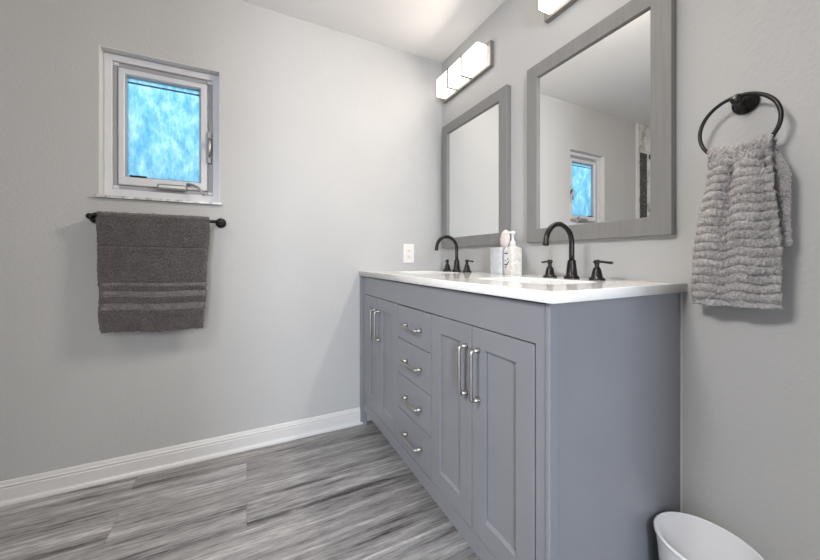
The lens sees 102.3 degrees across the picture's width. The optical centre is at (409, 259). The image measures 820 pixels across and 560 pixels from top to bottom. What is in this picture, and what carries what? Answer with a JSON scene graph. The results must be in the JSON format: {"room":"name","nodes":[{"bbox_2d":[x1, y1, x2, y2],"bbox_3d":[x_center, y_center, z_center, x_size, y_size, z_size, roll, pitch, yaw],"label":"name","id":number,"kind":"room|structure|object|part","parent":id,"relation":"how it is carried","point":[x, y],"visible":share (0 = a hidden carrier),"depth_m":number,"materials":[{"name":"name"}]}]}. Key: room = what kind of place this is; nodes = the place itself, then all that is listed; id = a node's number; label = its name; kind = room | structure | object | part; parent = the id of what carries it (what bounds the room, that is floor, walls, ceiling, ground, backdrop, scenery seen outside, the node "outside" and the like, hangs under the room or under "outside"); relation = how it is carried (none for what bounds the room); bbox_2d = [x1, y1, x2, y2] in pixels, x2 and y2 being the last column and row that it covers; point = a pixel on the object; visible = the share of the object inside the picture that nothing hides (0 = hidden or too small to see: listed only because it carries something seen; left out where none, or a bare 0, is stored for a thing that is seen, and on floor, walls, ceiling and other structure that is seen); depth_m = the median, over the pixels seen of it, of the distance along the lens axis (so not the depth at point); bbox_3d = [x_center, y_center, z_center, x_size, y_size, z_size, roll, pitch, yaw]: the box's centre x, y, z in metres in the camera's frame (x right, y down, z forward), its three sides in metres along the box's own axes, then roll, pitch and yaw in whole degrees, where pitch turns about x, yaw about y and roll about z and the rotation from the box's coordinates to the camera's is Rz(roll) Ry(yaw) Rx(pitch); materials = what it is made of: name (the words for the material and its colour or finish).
{"room":"bathroom","nodes":[
{"label":"bathroom","id":0,"kind":"room"},
{"bbox_2d":[0,0,441,480],"bbox_3d":[-0.840,-0.177,1.827,2.314,2.362,0.120,0,0,-26],"label":"wall","id":1,"kind":"structure","parent":0,"point":[331,140],"depth_m":1.70,"materials":[{"name":"paint"}]},
{"bbox_2d":[85,212,225,227],"bbox_3d":[-1.170,-0.185,1.550,0.535,0.050,0.084,0,0,-26],"label":"towel bar","id":2,"kind":"object","parent":1,"relation":"attached to","point":[221,223],"visible":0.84,"depth_m":1.61,"materials":[{"name":"black metal"}]},
{"bbox_3d":[-1.387,-0.185,1.442,0.050,0.050,0.084,0,0,-26],"label":"post","id":3,"kind":"part","parent":2,"relation":"part of","materials":[{"name":"black metal"}]},
{"bbox_2d":[95,211,209,333],"bbox_3d":[-1.166,0.060,1.514,0.427,0.542,0.078,0,0,-26],"label":"bath towel","id":4,"kind":"object","parent":2,"relation":"hanging from","point":[152,268],"visible":1,"depth_m":1.49,"materials":[{"name":"grey fabric"}]},
{"bbox_3d":[-0.952,-0.185,1.657,0.050,0.050,0.084,0,0,-26],"label":"post","id":5,"kind":"part","parent":2,"relation":"part of","materials":[{"name":"black metal"}]},
{"bbox_2d":[94,194,222,204],"bbox_3d":[-1.193,-0.283,1.600,0.497,0.012,0.058,0,0,-26],"label":"window sill","id":6,"kind":"structure","parent":1,"relation":"attached to","point":[95,195],"depth_m":1.56,"materials":[{"name":"stone"}]},
{"bbox_2d":[99,45,219,201],"bbox_3d":[-1.207,-0.626,1.629,0.474,0.675,0.138,0,0,-26],"label":"window","id":7,"kind":"structure","parent":1,"relation":"in","point":[159,119],"depth_m":1.63,"materials":[{"name":"white paint"}]},
{"bbox_3d":[-1.222,-0.628,1.653,0.360,0.552,0.053,0,0,-26],"label":"sash","id":8,"kind":"part","parent":7,"relation":"part of","materials":[{"name":"white plastic"}]},
{"bbox_3d":[-1.228,-0.635,1.657,0.295,0.476,0.004,0,0,-26],"label":"pane","id":9,"kind":"part","parent":7,"relation":"part of","materials":[{"name":"blue glass"}]},
{"bbox_3d":[-1.073,-0.350,1.648,0.097,0.064,0.026,0,0,6],"label":"crank arm","id":10,"kind":"part","parent":7,"relation":"part of","materials":[{"name":"silver metal"}]},
{"bbox_3d":[-1.039,-0.576,1.708,0.018,0.160,0.010,0,0,-26],"label":"lock plate","id":11,"kind":"part","parent":7,"relation":"part of","materials":[{"name":"grey plastic"}]},
{"bbox_3d":[-1.027,-0.570,1.688,0.016,0.099,0.045,0,0,-33],"label":"lock lever","id":12,"kind":"part","parent":7,"relation":"part of","materials":[{"name":"silver metal"}]},
{"bbox_2d":[0,407,362,507],"bbox_3d":[-1.061,0.956,1.639,1.718,0.096,0.021,0,0,-26],"label":"baseboard","id":13,"kind":"structure","parent":1,"relation":"attached to","point":[50,483],"depth_m":1.58,"materials":[{"name":"white paint"}]},
{"bbox_2d":[403,244,413,262],"bbox_3d":[-0.008,-0.038,2.166,0.078,0.124,0.009,0,0,-26],"label":"wall outlet","id":14,"kind":"object","parent":1,"relation":"attached to","point":[408,249],"visible":1,"depth_m":2.16,"materials":[{"name":"white plastic"}]},
{"bbox_2d":[407,248,410,258],"bbox_3d":[-0.007,-0.038,2.164,0.034,0.068,0.003,0,0,-26],"label":"receptacle","id":15,"kind":"object","parent":14,"relation":"attached to","point":[408,249],"depth_m":2.16,"materials":[{"name":"white plastic"}]},
{"bbox_2d":[0,420,479,559],"bbox_3d":[-0.042,1.044,-0.858,3.464,0.080,5.600,0,0,-26],"label":"floor","id":16,"kind":"structure","parent":0,"point":[346,493],"depth_m":1.31,"materials":[{"name":"grey wood"}]},
{"bbox_2d":[360,276,679,559],"bbox_3d":[0.259,0.553,1.517,0.617,0.902,1.407,0,0,-26],"label":"vanity cabinet","id":17,"kind":"object","parent":16,"relation":"on","point":[540,431],"visible":0.99,"depth_m":0.93,"materials":[{"name":"grey paint"}]},
{"bbox_3d":[-0.273,0.955,2.001,0.018,0.099,0.030,0,0,-26],"label":"leg","id":18,"kind":"part","parent":17,"relation":"part of","materials":[{"name":"grey paint"}]},
{"bbox_3d":[-0.209,0.528,1.870,0.019,0.637,0.184,0,0,-26],"label":"door","id":19,"kind":"part","parent":17,"relation":"part of","materials":[{"name":"grey paint"}]},
{"bbox_3d":[-0.203,0.352,1.796,0.036,0.165,0.016,0,0,-26],"label":"handle","id":20,"kind":"part","parent":17,"relation":"part of","materials":[{"name":"silver metal"}]},
{"bbox_3d":[-0.175,0.352,1.739,0.036,0.165,0.016,0,0,-26],"label":"handle","id":21,"kind":"part","parent":17,"relation":"part of","materials":[{"name":"silver metal"}]},
{"bbox_3d":[-0.108,0.528,1.666,0.019,0.637,0.263,0,0,-26],"label":"door","id":22,"kind":"part","parent":17,"relation":"part of","materials":[{"name":"grey paint"}]},
{"bbox_3d":[0.000,0.768,1.387,0.036,0.015,0.146,0,0,-26],"label":"handle","id":23,"kind":"part","parent":17,"relation":"part of","materials":[{"name":"silver metal"}]},
{"bbox_3d":[0.000,0.608,1.387,0.036,0.015,0.146,0,0,-26],"label":"handle","id":24,"kind":"part","parent":17,"relation":"part of","materials":[{"name":"silver metal"}]},
{"bbox_3d":[0.000,0.447,1.387,0.036,0.015,0.146,0,0,-26],"label":"handle","id":25,"kind":"part","parent":17,"relation":"part of","materials":[{"name":"silver metal"}]},
{"bbox_3d":[0.000,0.289,1.387,0.036,0.015,0.146,0,0,-26],"label":"handle","id":26,"kind":"part","parent":17,"relation":"part of","materials":[{"name":"silver metal"}]},
{"bbox_3d":[0.020,0.766,1.407,0.019,0.157,0.307,0,0,-26],"label":"drawer","id":27,"kind":"part","parent":17,"relation":"part of","materials":[{"name":"grey paint"}]},
{"bbox_3d":[0.020,0.606,1.407,0.019,0.156,0.307,0,0,-26],"label":"drawer","id":28,"kind":"part","parent":17,"relation":"part of","materials":[{"name":"grey paint"}]},
{"bbox_3d":[0.020,0.445,1.407,0.019,0.158,0.307,0,0,-26],"label":"drawer","id":29,"kind":"part","parent":17,"relation":"part of","materials":[{"name":"grey paint"}]},
{"bbox_3d":[0.020,0.287,1.407,0.019,0.150,0.307,0,0,-26],"label":"drawer","id":30,"kind":"part","parent":17,"relation":"part of","materials":[{"name":"grey paint"}]},
{"bbox_3d":[0.145,0.528,1.153,0.019,0.637,0.251,0,0,-26],"label":"door","id":31,"kind":"part","parent":17,"relation":"part of","materials":[{"name":"grey paint"}]},
{"bbox_3d":[0.027,0.507,1.393,0.020,0.800,1.378,0,0,-26],"label":"frame","id":32,"kind":"part","parent":17,"relation":"part of","materials":[{"name":"grey paint"}]},
{"bbox_3d":[0.166,0.352,1.050,0.036,0.165,0.016,0,0,-26],"label":"handle","id":33,"kind":"part","parent":17,"relation":"part of","materials":[{"name":"silver metal"}]},
{"bbox_3d":[0.193,0.352,0.995,0.036,0.165,0.016,0,0,-26],"label":"handle","id":34,"kind":"part","parent":17,"relation":"part of","materials":[{"name":"silver metal"}]},
{"bbox_3d":[0.258,0.528,0.926,0.019,0.637,0.249,0,0,-26],"label":"door","id":35,"kind":"part","parent":17,"relation":"part of","materials":[{"name":"grey paint"}]},
{"bbox_2d":[359,270,687,303],"bbox_3d":[0.272,0.087,1.512,0.599,0.028,1.429,0,0,-26],"label":"countertop","id":36,"kind":"structure","parent":17,"relation":"on","point":[537,288],"depth_m":0.97,"materials":[{"name":"white stone"}]},
{"bbox_2d":[435,235,473,271],"bbox_3d":[0.218,-0.033,1.901,0.177,0.211,0.315,0,0,-26],"label":"faucet","id":37,"kind":"object","parent":36,"relation":"on","point":[456,268],"visible":0.96,"depth_m":1.91,"materials":[{"name":"black metal"}]},
{"bbox_3d":[0.210,-0.067,1.895,0.158,0.142,0.021,0,0,-26],"label":"spout","id":38,"kind":"part","parent":37,"relation":"part of","materials":[{"name":"black metal"}]},
{"bbox_3d":[0.228,0.037,2.016,0.053,0.071,0.053,0,0,-26],"label":"handle","id":39,"kind":"part","parent":37,"relation":"part of","materials":[{"name":"black metal"}]},
{"bbox_3d":[0.272,0.037,1.926,0.055,0.072,0.055,0,0,-26],"label":"spout","id":40,"kind":"part","parent":37,"relation":"part of","materials":[{"name":"black metal"}]},
{"bbox_3d":[0.317,0.037,1.837,0.053,0.071,0.053,0,0,-26],"label":"handle","id":41,"kind":"part","parent":37,"relation":"part of","materials":[{"name":"black metal"}]},
{"bbox_2d":[490,247,505,273],"bbox_3d":[0.456,0.007,1.660,0.080,0.132,0.080,0,0,-26],"label":"tumbler","id":42,"kind":"object","parent":36,"relation":"on","point":[496,253],"visible":0.7,"depth_m":1.62,"materials":[{"name":"white ceramic"}]},
{"bbox_2d":[500,230,509,246],"bbox_3d":[0.472,-0.043,1.639,0.028,0.205,0.066,0,0,-22],"label":"bath brush","id":43,"kind":"object","parent":42,"relation":"in","point":[505,238],"visible":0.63,"depth_m":1.62,"materials":[{"name":"white plastic"}]},
{"bbox_2d":[504,231,521,274],"bbox_3d":[0.489,-0.031,1.577,0.061,0.208,0.076,0,0,-14],"label":"soap dispenser","id":44,"kind":"object","parent":36,"relation":"on","point":[512,254],"visible":0.98,"depth_m":1.55,"materials":[{"name":"white"}]},
{"bbox_3d":[0.462,0.006,1.580,0.001,0.083,0.044,0,0,-15],"label":"label panel","id":45,"kind":"part","parent":44,"relation":"part of","materials":[{"name":"white paper"}]},
{"bbox_2d":[504,245,521,274],"bbox_3d":[0.492,0.003,1.577,0.056,0.140,0.076,0,0,-14],"label":"bottle","id":46,"kind":"object","parent":44,"relation":"attached to","point":[512,254],"depth_m":1.54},
{"bbox_2d":[541,222,612,279],"bbox_3d":[0.556,-0.033,1.218,0.177,0.211,0.315,0,0,-26],"label":"faucet","id":47,"kind":"object","parent":36,"relation":"on","point":[571,272],"visible":0.99,"depth_m":1.23,"materials":[{"name":"black metal"}]},
{"bbox_3d":[0.565,0.037,1.334,0.053,0.071,0.053,0,0,-26],"label":"handle","id":48,"kind":"part","parent":47,"relation":"part of","materials":[{"name":"black metal"}]},
{"bbox_3d":[0.547,-0.067,1.213,0.158,0.142,0.021,0,0,-26],"label":"spout","id":49,"kind":"part","parent":47,"relation":"part of","materials":[{"name":"black metal"}]},
{"bbox_3d":[0.610,0.037,1.244,0.055,0.072,0.055,0,0,-26],"label":"spout","id":50,"kind":"part","parent":47,"relation":"part of","materials":[{"name":"black metal"}]},
{"bbox_3d":[0.654,0.037,1.155,0.053,0.071,0.053,0,0,-26],"label":"handle","id":51,"kind":"part","parent":47,"relation":"part of","materials":[{"name":"black metal"}]},
{"bbox_3d":[0.663,0.011,1.134,0.016,0.013,0.068,0,0,-23],"label":"lever","id":52,"kind":"part","parent":47,"relation":"part of","materials":[{"name":"black metal"}]},
{"bbox_3d":[0.335,0.553,0.778,0.033,0.902,0.014,0,0,-26],"label":"corner post","id":53,"kind":"part","parent":17,"relation":"part of","materials":[{"name":"grey paint"}]},
{"bbox_3d":[0.589,0.553,0.913,0.561,0.902,0.018,0,0,-26],"label":"panel","id":54,"kind":"part","parent":17,"relation":"part of","materials":[{"name":"grey paint"}]},
{"bbox_2d":[680,293,681,512],"bbox_3d":[0.844,0.504,1.026,0.004,0.805,0.004,0,0,-26],"label":"caulk","id":55,"kind":"structure","parent":17,"relation":"attached to","point":[680,293],"depth_m":1.02,"materials":[{"name":"white paint"}]},
{"bbox_2d":[653,512,763,559],"bbox_3d":[0.773,0.872,0.857,0.208,0.264,0.232,0,0,-26],"label":"wastebasket","id":56,"kind":"object","parent":16,"relation":"on","point":[680,536],"visible":1,"depth_m":0.93,"materials":[{"name":"white plastic"}]},
{"bbox_2d":[239,0,504,62],"bbox_3d":[-0.619,-1.398,0.308,3.464,0.080,3.000,0,0,-26],"label":"ceiling","id":57,"kind":"structure","parent":0,"point":[429,29],"depth_m":1.86,"materials":[{"name":"paint"}]},
{"bbox_2d":[442,0,819,559],"bbox_3d":[0.889,-0.177,1.053,0.100,2.362,3.000,0,0,-26],"label":"wall","id":58,"kind":"structure","parent":0,"point":[751,376],"depth_m":0.92,"materials":[{"name":"paint"}]},
{"bbox_2d":[437,40,493,102],"bbox_3d":[0.307,-1.131,2.004,0.098,0.146,0.486,0,0,-26],"label":"vanity light","id":59,"kind":"object","parent":58,"relation":"attached to","point":[479,58],"visible":1,"depth_m":1.91,"materials":[{"name":"white glass"}]},
{"bbox_3d":[0.234,-1.126,2.129,0.068,0.114,0.140,0,0,-26],"label":"lamp shade","id":60,"kind":"part","parent":59,"relation":"part of","materials":[{"name":"white glass"}]},
{"bbox_3d":[0.299,-1.126,1.999,0.068,0.114,0.140,0,0,-26],"label":"lamp shade","id":61,"kind":"part","parent":59,"relation":"part of","materials":[{"name":"white glass"}]},
{"bbox_3d":[0.363,-1.126,1.868,0.068,0.114,0.140,0,0,-26],"label":"lamp shade","id":62,"kind":"part","parent":59,"relation":"part of","materials":[{"name":"white glass"}]},
{"bbox_2d":[442,84,510,247],"bbox_3d":[0.367,-0.483,1.960,0.030,0.815,0.621,0,0,-26],"label":"wall mirror","id":63,"kind":"object","parent":58,"relation":"attached to","point":[476,145],"visible":0.86,"depth_m":1.90,"materials":[{"name":"grey wood"}]},
{"bbox_2d":[448,103,498,237],"bbox_3d":[0.371,-0.483,1.963,0.018,0.688,0.494,0,0,-26],"label":"mirror glass","id":64,"kind":"object","parent":63,"relation":"attached to","point":[473,143],"depth_m":1.92,"materials":[{"name":"silver mirror"}]},
{"bbox_2d":[538,0,576,22],"bbox_3d":[0.683,-1.131,1.244,0.098,0.146,0.486,0,0,-26],"label":"vanity light","id":65,"kind":"object","parent":58,"relation":"attached to","point":[551,9],"visible":1,"depth_m":1.40,"materials":[{"name":"white glass"}]},
{"bbox_3d":[0.610,-1.126,1.369,0.068,0.114,0.140,0,0,-26],"label":"lamp shade","id":66,"kind":"part","parent":65,"relation":"part of","materials":[{"name":"white glass"}]},
{"bbox_2d":[527,0,675,242],"bbox_3d":[0.695,-0.483,1.298,0.030,0.815,0.594,0,0,-26],"label":"wall mirror","id":67,"kind":"object","parent":58,"relation":"attached to","point":[601,107],"visible":1,"depth_m":1.22,"materials":[{"name":"grey wood"}]},
{"bbox_2d":[539,9,649,228],"bbox_3d":[0.699,-0.483,1.300,0.018,0.688,0.467,0,0,-26],"label":"mirror glass","id":68,"kind":"object","parent":67,"relation":"attached to","point":[594,101],"depth_m":1.25,"materials":[{"name":"silver mirror"}]},
{"bbox_2d":[698,91,783,154],"bbox_3d":[0.882,-0.358,0.880,0.066,0.186,0.170,0,0,-26],"label":"towel ring","id":69,"kind":"object","parent":58,"relation":"attached to","point":[746,102],"visible":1,"depth_m":0.87,"materials":[{"name":"black metal"}]},
{"bbox_2d":[691,133,792,309],"bbox_3d":[0.853,-0.091,0.868,0.084,0.443,0.196,0,0,-26],"label":"hand towel","id":70,"kind":"object","parent":69,"relation":"hanging from","point":[743,224],"visible":1,"depth_m":0.83,"materials":[{"name":"grey fabric"}]}
]}

